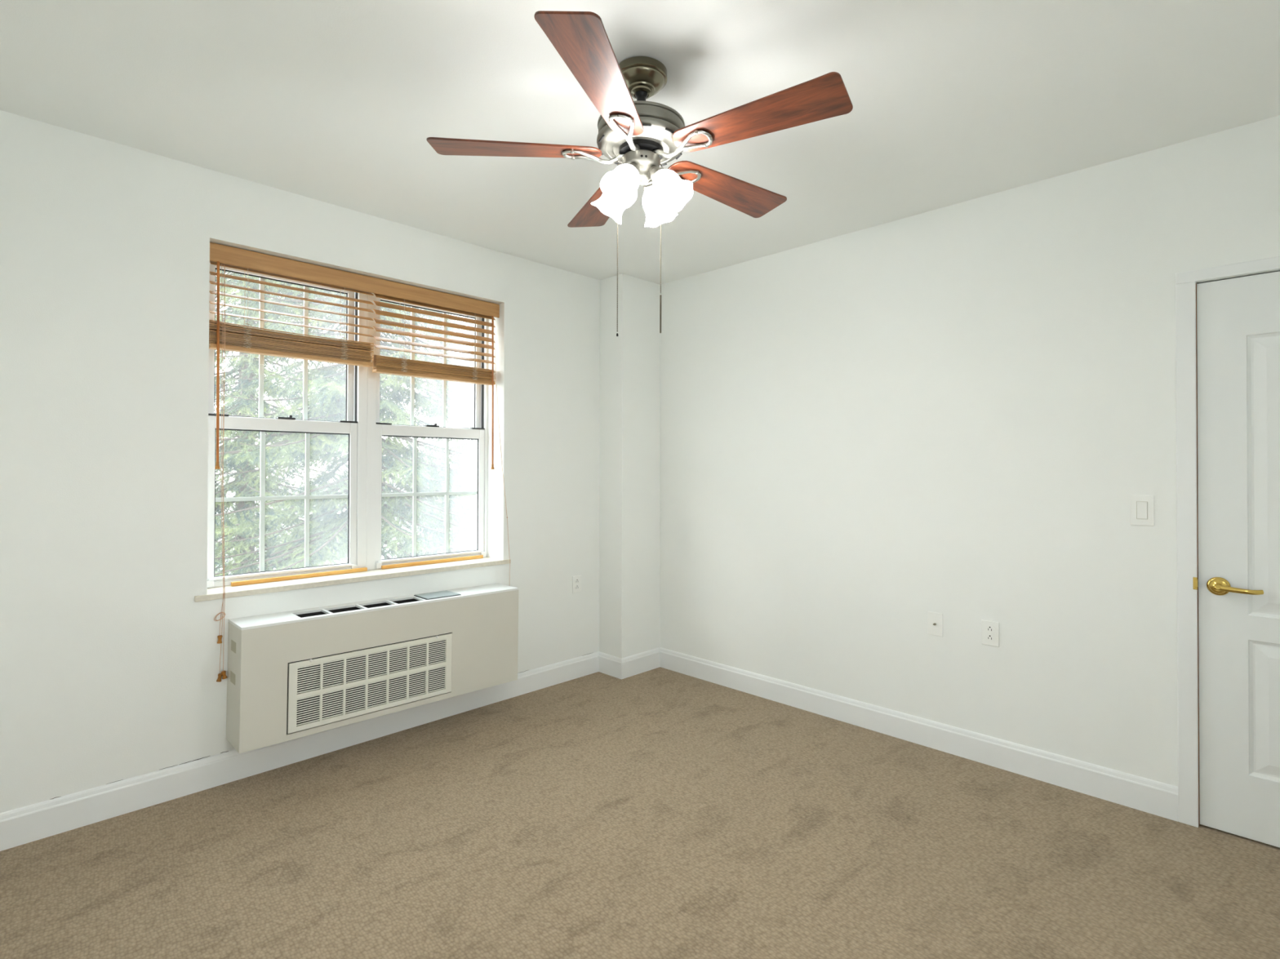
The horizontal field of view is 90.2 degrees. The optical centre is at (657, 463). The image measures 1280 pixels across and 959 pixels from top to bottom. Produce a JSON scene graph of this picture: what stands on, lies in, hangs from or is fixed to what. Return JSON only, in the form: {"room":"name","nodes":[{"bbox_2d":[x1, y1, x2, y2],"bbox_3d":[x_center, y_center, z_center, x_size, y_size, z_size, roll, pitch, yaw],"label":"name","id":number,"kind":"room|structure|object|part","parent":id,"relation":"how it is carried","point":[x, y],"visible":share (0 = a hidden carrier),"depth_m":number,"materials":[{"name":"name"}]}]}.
{"room":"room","nodes":[
{"label":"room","id":0,"kind":"room"},
{"bbox_2d":[0,110,599,813],"bbox_3d":[-1.459,0.066,3.309,0.300,2.580,3.740,0,-1,44],"label":"wall","id":1,"kind":"structure","parent":0,"point":[109,660],"depth_m":2.52,"materials":[{"name":"white paint"}]},
{"bbox_2d":[207,262,368,587],"bbox_3d":[-1.776,-0.196,3.065,0.098,1.490,0.718,0,-1,44],"label":"window","id":2,"kind":"structure","parent":1,"relation":"in","point":[354,425],"depth_m":3.12,"materials":[{"name":"white plastic"}]},
{"bbox_3d":[-1.796,-0.543,3.075,0.028,0.732,0.637,0,-1,44],"label":"sash","id":3,"kind":"part","parent":2,"relation":"part of","materials":[{"name":"white plastic"}]},
{"bbox_3d":[-1.759,0.514,3.029,0.014,0.012,0.621,0,-1,44],"label":"lift rail","id":4,"kind":"part","parent":2,"relation":"part of","materials":[{"name":"white plastic"}]},
{"bbox_3d":[-1.772,0.158,3.045,0.028,0.737,0.645,0,-1,44],"label":"sash","id":5,"kind":"part","parent":2,"relation":"part of","materials":[{"name":"white plastic"}]},
{"bbox_2d":[208,261,373,682],"bbox_3d":[-1.657,-0.010,2.949,0.137,1.857,0.686,0,-1,44],"label":"blind","id":6,"kind":"object","parent":2,"relation":"attached to","point":[225,336],"visible":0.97,"depth_m":2.90,"materials":[{"name":"brown wood"}]},
{"bbox_3d":[-1.839,0.643,2.680,0.010,0.034,0.041,0,-1,44],"label":"lift cord","id":7,"kind":"part","parent":6,"relation":"part of","materials":[{"name":"brown fabric"}]},
{"bbox_3d":[-1.853,-0.002,2.713,0.011,1.767,0.075,1,-1,-41],"label":"lift cord","id":8,"kind":"part","parent":6,"relation":"part of","materials":[{"name":"beige fabric"}]},
{"bbox_3d":[-1.848,-0.081,2.719,0.015,1.609,0.075,0,-1,-31],"label":"lift cord","id":9,"kind":"part","parent":6,"relation":"part of","materials":[{"name":"beige fabric"}]},
{"bbox_3d":[-1.846,-0.005,2.720,0.005,1.760,0.076,1,-1,-40],"label":"lift cord","id":10,"kind":"part","parent":6,"relation":"part of","materials":[{"name":"beige fabric"}]},
{"bbox_3d":[-1.826,-0.699,2.832,0.061,0.380,0.037,0,-1,44],"label":"ladder cord","id":11,"kind":"part","parent":6,"relation":"part of","materials":[{"name":"beige fabric"}]},
{"bbox_3d":[-1.685,-0.501,2.982,0.052,0.017,0.686,0,-1,44],"label":"rail","id":12,"kind":"part","parent":6,"relation":"part of","materials":[{"name":"brown wood"}]},
{"bbox_3d":[-1.543,-0.696,3.126,0.061,0.380,0.037,0,-1,44],"label":"ladder cord","id":13,"kind":"part","parent":6,"relation":"part of","materials":[{"name":"beige fabric"}]},
{"bbox_2d":[0,651,599,851],"bbox_3d":[-1.478,1.288,3.055,0.015,0.131,3.167,0,-1,44],"label":"baseboard","id":14,"kind":"structure","parent":1,"relation":"attached to","point":[20,826],"depth_m":2.69,"materials":[{"name":"white paint"}]},
{"bbox_2d":[194,556,511,602],"bbox_3d":[-1.473,0.563,3.255,0.274,0.024,1.509,0,-1,44],"label":"window sill","id":15,"kind":"structure","parent":1,"relation":"attached to","point":[215,593],"depth_m":3.05,"materials":[{"name":"stone"}]},
{"bbox_2d":[231,567,367,586],"bbox_3d":[-1.694,0.540,3.055,0.019,0.018,0.593,0,-1,43],"label":"wooden stick","id":16,"kind":"object","parent":15,"relation":"on","point":[363,569],"visible":1,"depth_m":3.03,"materials":[{"name":"brown wood"}]},
{"bbox_2d":[381,555,483,569],"bbox_3d":[-1.233,0.545,3.540,0.018,0.018,0.590,0,-1,44],"label":"wooden stick","id":17,"kind":"object","parent":15,"relation":"on","point":[462,558],"visible":1,"depth_m":3.51,"materials":[{"name":"brown wood"}]},
{"bbox_2d":[209,242,499,317],"bbox_3d":[-1.415,-0.896,3.216,0.008,0.080,1.414,0,-1,44],"label":"blind valance","id":18,"kind":"object","parent":1,"relation":"attached to","point":[227,255],"visible":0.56,"depth_m":3.10,"materials":[{"name":"brown wood"}]},
{"bbox_2d":[226,583,518,753],"bbox_3d":[-1.292,0.922,3.101,0.218,0.507,1.312,0,-1,44],"label":"air conditioner unit","id":19,"kind":"object","parent":1,"relation":"attached to","point":[293,674],"visible":1,"depth_m":2.91,"materials":[{"name":"white metal"}]},
{"bbox_2d":[287,633,452,733],"bbox_3d":[-1.297,0.997,2.953,0.009,0.299,0.744,0,-1,44],"label":"grille","id":20,"kind":"object","parent":19,"relation":"attached to","point":[328,690],"depth_m":2.92,"materials":[{"name":"white metal"}]},
{"bbox_3d":[-1.292,0.679,3.109,0.209,0.010,1.311,0,-1,44],"label":"panel","id":21,"kind":"part","parent":19,"relation":"part of","materials":[{"name":"white metal"}]},
{"bbox_2d":[366,293,488,570],"bbox_3d":[-1.283,-0.191,3.579,0.098,1.490,0.705,0,-1,44],"label":"window","id":22,"kind":"structure","parent":1,"relation":"in","point":[375,429],"depth_m":3.52,"materials":[{"name":"white plastic"}]},
{"bbox_3d":[-1.287,-0.537,3.606,0.028,0.732,0.634,0,-1,44],"label":"sash","id":23,"kind":"part","parent":22,"relation":"part of","materials":[{"name":"white plastic"}]},
{"bbox_3d":[-1.263,0.164,3.576,0.028,0.737,0.642,0,-1,44],"label":"sash","id":24,"kind":"part","parent":22,"relation":"part of","materials":[{"name":"white plastic"}]},
{"bbox_3d":[-1.250,0.519,3.559,0.014,0.012,0.618,0,-1,44],"label":"lift rail","id":25,"kind":"part","parent":22,"relation":"part of","materials":[{"name":"white plastic"}]},
{"bbox_2d":[372,293,510,573],"bbox_3d":[-1.155,-0.038,3.479,0.128,1.791,0.745,0,-1,44],"label":"blind","id":26,"kind":"object","parent":22,"relation":"attached to","point":[403,366],"visible":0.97,"depth_m":3.47,"materials":[{"name":"brown wood"}]},
{"bbox_3d":[-1.337,-0.680,3.341,0.060,0.406,0.037,0,-1,44],"label":"ladder cord","id":27,"kind":"part","parent":26,"relation":"part of","materials":[{"name":"beige fabric"}]},
{"bbox_3d":[-1.200,-0.470,3.487,0.052,0.017,0.688,0,-1,44],"label":"rail","id":28,"kind":"part","parent":26,"relation":"part of","materials":[{"name":"brown wood"}]},
{"bbox_3d":[-1.053,-0.677,3.637,0.061,0.407,0.037,0,-1,44],"label":"ladder cord","id":29,"kind":"part","parent":26,"relation":"part of","materials":[{"name":"beige fabric"}]},
{"bbox_3d":[-0.915,-0.282,3.692,0.091,1.185,0.016,0,-1,-1],"label":"lift cord","id":30,"kind":"part","parent":26,"relation":"part of","materials":[{"name":"white fabric"}]},
{"bbox_3d":[-0.904,-0.007,3.702,0.074,1.735,0.076,0,-1,44],"label":"lift cord","id":31,"kind":"part","parent":26,"relation":"part of","materials":[{"name":"white fabric"}]},
{"bbox_2d":[572,575,581,593],"bbox_3d":[-0.514,0.770,4.067,0.008,0.109,0.071,0,-1,44],"label":"power outlet","id":32,"kind":"object","parent":1,"relation":"attached to","point":[576,580],"visible":1,"depth_m":4.06,"materials":[{"name":"white plastic"}]},
{"bbox_2d":[599,273,660,658],"bbox_3d":[-0.182,0.077,4.264,0.220,2.580,0.353,0,-1,44],"label":"column","id":33,"kind":"structure","parent":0,"point":[629,473],"depth_m":4.16,"materials":[{"name":"white paint"}]},
{"bbox_2d":[598,651,622,679],"bbox_3d":[-0.306,1.302,4.116,0.234,0.127,0.014,0,-1,44],"label":"baseboard","id":34,"kind":"structure","parent":33,"relation":"attached to","point":[608,664],"depth_m":4.11,"materials":[{"name":"white paint"}]},
{"bbox_2d":[621,647,660,679],"bbox_3d":[-0.105,1.303,4.167,0.014,0.127,0.367,0,-1,44],"label":"baseboard","id":35,"kind":"structure","parent":33,"relation":"attached to","point":[648,660],"depth_m":4.15,"materials":[{"name":"white paint"}]},
{"bbox_2d":[0,666,1279,958],"bbox_3d":[0.010,1.407,1.884,4.380,0.120,3.740,0,-1,44],"label":"floor","id":36,"kind":"structure","parent":0,"point":[659,813],"depth_m":2.19,"materials":[{"name":"carpet"}]},
{"bbox_2d":[0,0,1279,284],"bbox_3d":[0.016,-1.283,1.908,4.380,0.100,3.740,0,-1,44],"label":"ceiling","id":37,"kind":"structure","parent":0,"point":[339,103],"depth_m":2.11,"materials":[{"name":"white paint"}]},
{"bbox_2d":[426,10,853,336],"bbox_3d":[-0.021,-0.816,2.014,1.250,0.832,1.229,0,-1,44],"label":"ceiling fan","id":38,"kind":"object","parent":37,"relation":"hanging from","point":[641,136],"visible":1,"depth_m":1.91,"materials":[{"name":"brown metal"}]},
{"bbox_3d":[-0.432,-0.972,1.975,0.520,0.034,0.155,0,0,-4],"label":"blade","id":39,"kind":"part","parent":38,"relation":"part of","materials":[{"name":"brown wood"}]},
{"bbox_3d":[-0.196,-0.968,2.357,0.155,0.034,0.520,0,-1,-22],"label":"blade","id":40,"kind":"part","parent":38,"relation":"part of","materials":[{"name":"brown wood"}]},
{"bbox_3d":[-0.141,-0.974,1.633,0.155,0.034,0.520,0,-1,14],"label":"blade","id":41,"kind":"part","parent":38,"relation":"part of","materials":[{"name":"brown wood"}]},
{"bbox_3d":[-0.136,-0.849,2.050,0.117,0.108,0.113,44,19,22],"label":"lamp shade","id":42,"kind":"part","parent":38,"relation":"part of","materials":[{"name":"white glass"}]},
{"bbox_3d":[-0.118,-0.677,2.001,0.017,0.529,0.004,0,-1,0],"label":"pull chain","id":43,"kind":"part","parent":38,"relation":"part of","materials":[{"name":"grey metal"}]},
{"bbox_3d":[-0.098,-0.850,1.918,0.113,0.108,0.117,0,-41,29],"label":"lamp shade","id":44,"kind":"part","parent":38,"relation":"part of","materials":[{"name":"white glass"}]},
{"bbox_3d":[-0.004,-0.848,2.087,0.113,0.108,0.117,0,39,29],"label":"lamp shade","id":45,"kind":"part","parent":38,"relation":"part of","materials":[{"name":"white glass"}]},
{"bbox_3d":[0.009,-0.737,2.002,0.006,0.407,0.004,0,-1,0],"label":"pull chain","id":46,"kind":"part","parent":38,"relation":"part of","materials":[{"name":"grey metal"}]},
{"bbox_3d":[0.010,-0.469,2.000,0.005,0.122,0.005,0,-1,44],"label":"pull rod","id":47,"kind":"part","parent":38,"relation":"part of","materials":[{"name":"grey metal"}]},
{"bbox_3d":[0.033,-0.850,1.956,0.117,0.108,0.113,-44,-20,21],"label":"lamp shade","id":48,"kind":"part","parent":38,"relation":"part of","materials":[{"name":"white glass"}]},
{"bbox_3d":[0.240,-0.968,2.251,0.520,0.034,0.155,1,-1,-40],"label":"blade","id":49,"kind":"part","parent":38,"relation":"part of","materials":[{"name":"brown wood"}]},
{"bbox_3d":[0.274,-0.972,1.804,0.520,0.034,0.155,0,-1,32],"label":"blade","id":50,"kind":"part","parent":38,"relation":"part of","materials":[{"name":"brown wood"}]},
{"bbox_2d":[659,115,1279,786],"bbox_3d":[1.374,0.070,3.098,4.080,2.580,0.120,0,-1,44],"label":"wall","id":51,"kind":"structure","parent":0,"point":[957,411],"depth_m":2.96,"materials":[{"name":"white paint"}]},
{"bbox_2d":[660,647,1177,822],"bbox_3d":[0.993,1.298,3.358,2.718,0.127,0.014,0,-1,44],"label":"baseboard","id":52,"kind":"structure","parent":51,"relation":"attached to","point":[1152,797],"depth_m":2.97,"materials":[{"name":"white paint"}]},
{"bbox_2d":[927,611,942,636],"bbox_3d":[1.324,0.767,3.045,0.070,0.110,0.016,0,-1,44],"label":"outlet","id":53,"kind":"object","parent":51,"relation":"attached to","point":[935,620],"visible":1,"depth_m":3.05,"materials":[{"name":"white plastic"}]},
{"bbox_2d":[981,620,999,647],"bbox_3d":[1.502,0.767,2.880,0.073,0.110,0.008,0,-1,44],"label":"power outlet","id":54,"kind":"object","parent":51,"relation":"attached to","point":[989,629],"visible":1,"depth_m":2.88,"materials":[{"name":"white plastic"}]},
{"bbox_2d":[986,634,994,641],"bbox_3d":[1.500,0.787,2.878,0.034,0.028,0.003,0,-1,44],"label":"receptacle","id":55,"kind":"object","parent":54,"relation":"attached to","point":[989,637],"depth_m":2.88,"materials":[{"name":"white plastic"}]},
{"bbox_2d":[986,626,994,632],"bbox_3d":[1.501,0.748,2.878,0.034,0.028,0.003,0,-1,44],"label":"receptacle","id":56,"kind":"object","parent":54,"relation":"attached to","point":[988,628],"depth_m":2.88,"materials":[{"name":"white plastic"}]},
{"bbox_2d":[1130,494,1154,526],"bbox_3d":[1.900,0.184,2.501,0.075,0.120,0.011,0,-1,44],"label":"light switch","id":57,"kind":"object","parent":51,"relation":"attached to","point":[1142,507],"visible":1,"depth_m":2.50,"materials":[{"name":"white plastic"}]},
{"bbox_2d":[1175,256,1279,827],"bbox_3d":[2.296,0.313,2.116,0.890,2.080,0.016,0,-1,44],"label":"door frame","id":58,"kind":"structure","parent":51,"relation":"attached to","point":[1185,282],"depth_m":2.40,"materials":[{"name":"white paint"}]},
{"bbox_2d":[1192,271,1279,848],"bbox_3d":[2.310,0.335,2.139,0.785,2.034,0.143,0,-1,44],"label":"door","id":59,"kind":"structure","parent":51,"relation":"in","point":[1237,584],"depth_m":2.31,"materials":[{"name":"white paint"}]},
{"bbox_3d":[2.017,0.448,2.390,0.014,0.046,0.030,0,-1,44],"label":"strike plate","id":60,"kind":"part","parent":59,"relation":"part of","materials":[{"name":"gold metal"}]},
{"bbox_3d":[2.053,0.452,2.335,0.067,0.067,0.044,0,-1,44],"label":"handle","id":61,"kind":"part","parent":59,"relation":"part of","materials":[{"name":"gold metal"}]},
{"bbox_3d":[2.078,0.453,2.281,0.133,0.024,0.022,0,-1,35],"label":"lever","id":62,"kind":"part","parent":59,"relation":"part of","materials":[{"name":"gold metal"}]},
{"bbox_3d":[2.308,0.040,2.132,0.495,1.010,0.010,0,-1,44],"label":"panel","id":63,"kind":"part","parent":59,"relation":"part of","materials":[{"name":"white paint"}]},
{"bbox_3d":[2.306,0.876,2.124,0.495,0.485,0.010,0,-1,44],"label":"panel","id":64,"kind":"part","parent":59,"relation":"part of","materials":[{"name":"white paint"}]},
{"label":"outside","id":65,"kind":"structure","parent":0,"visible":0},
{"bbox_2d":[216,484,475,574],"bbox_3d":[-10.965,2.437,14.835,150.000,0.200,80.000,0,-1,44],"label":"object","id":66,"kind":"structure","parent":65,"point":[229,492],"depth_m":24.42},
{"bbox_2d":[214,271,403,574],"bbox_3d":[-7.791,-3.514,12.125,5.261,12.333,5.666,0,-1,34],"label":"spruce tree","id":67,"kind":"object","parent":66,"relation":"on","point":[241,491],"visible":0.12,"depth_m":11.78,"materials":[{"name":"green plant"}]},
{"bbox_2d":[214,269,476,576],"bbox_3d":[-3.551,-3.210,7.690,4.908,11.001,4.782,0,-1,-5],"label":"window glass","id":68,"kind":"object","parent":66,"relation":"on","point":[332,531],"visible":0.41,"depth_m":7.35,"materials":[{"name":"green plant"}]},
{"bbox_2d":[388,316,476,558],"bbox_3d":[-3.552,-3.462,16.159,6.165,12.349,5.638,0,-1,19],"label":"spruce tree","id":69,"kind":"object","parent":66,"relation":"on","point":[473,451],"visible":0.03,"depth_m":15.51,"materials":[{"name":"green plant"}]}
]}

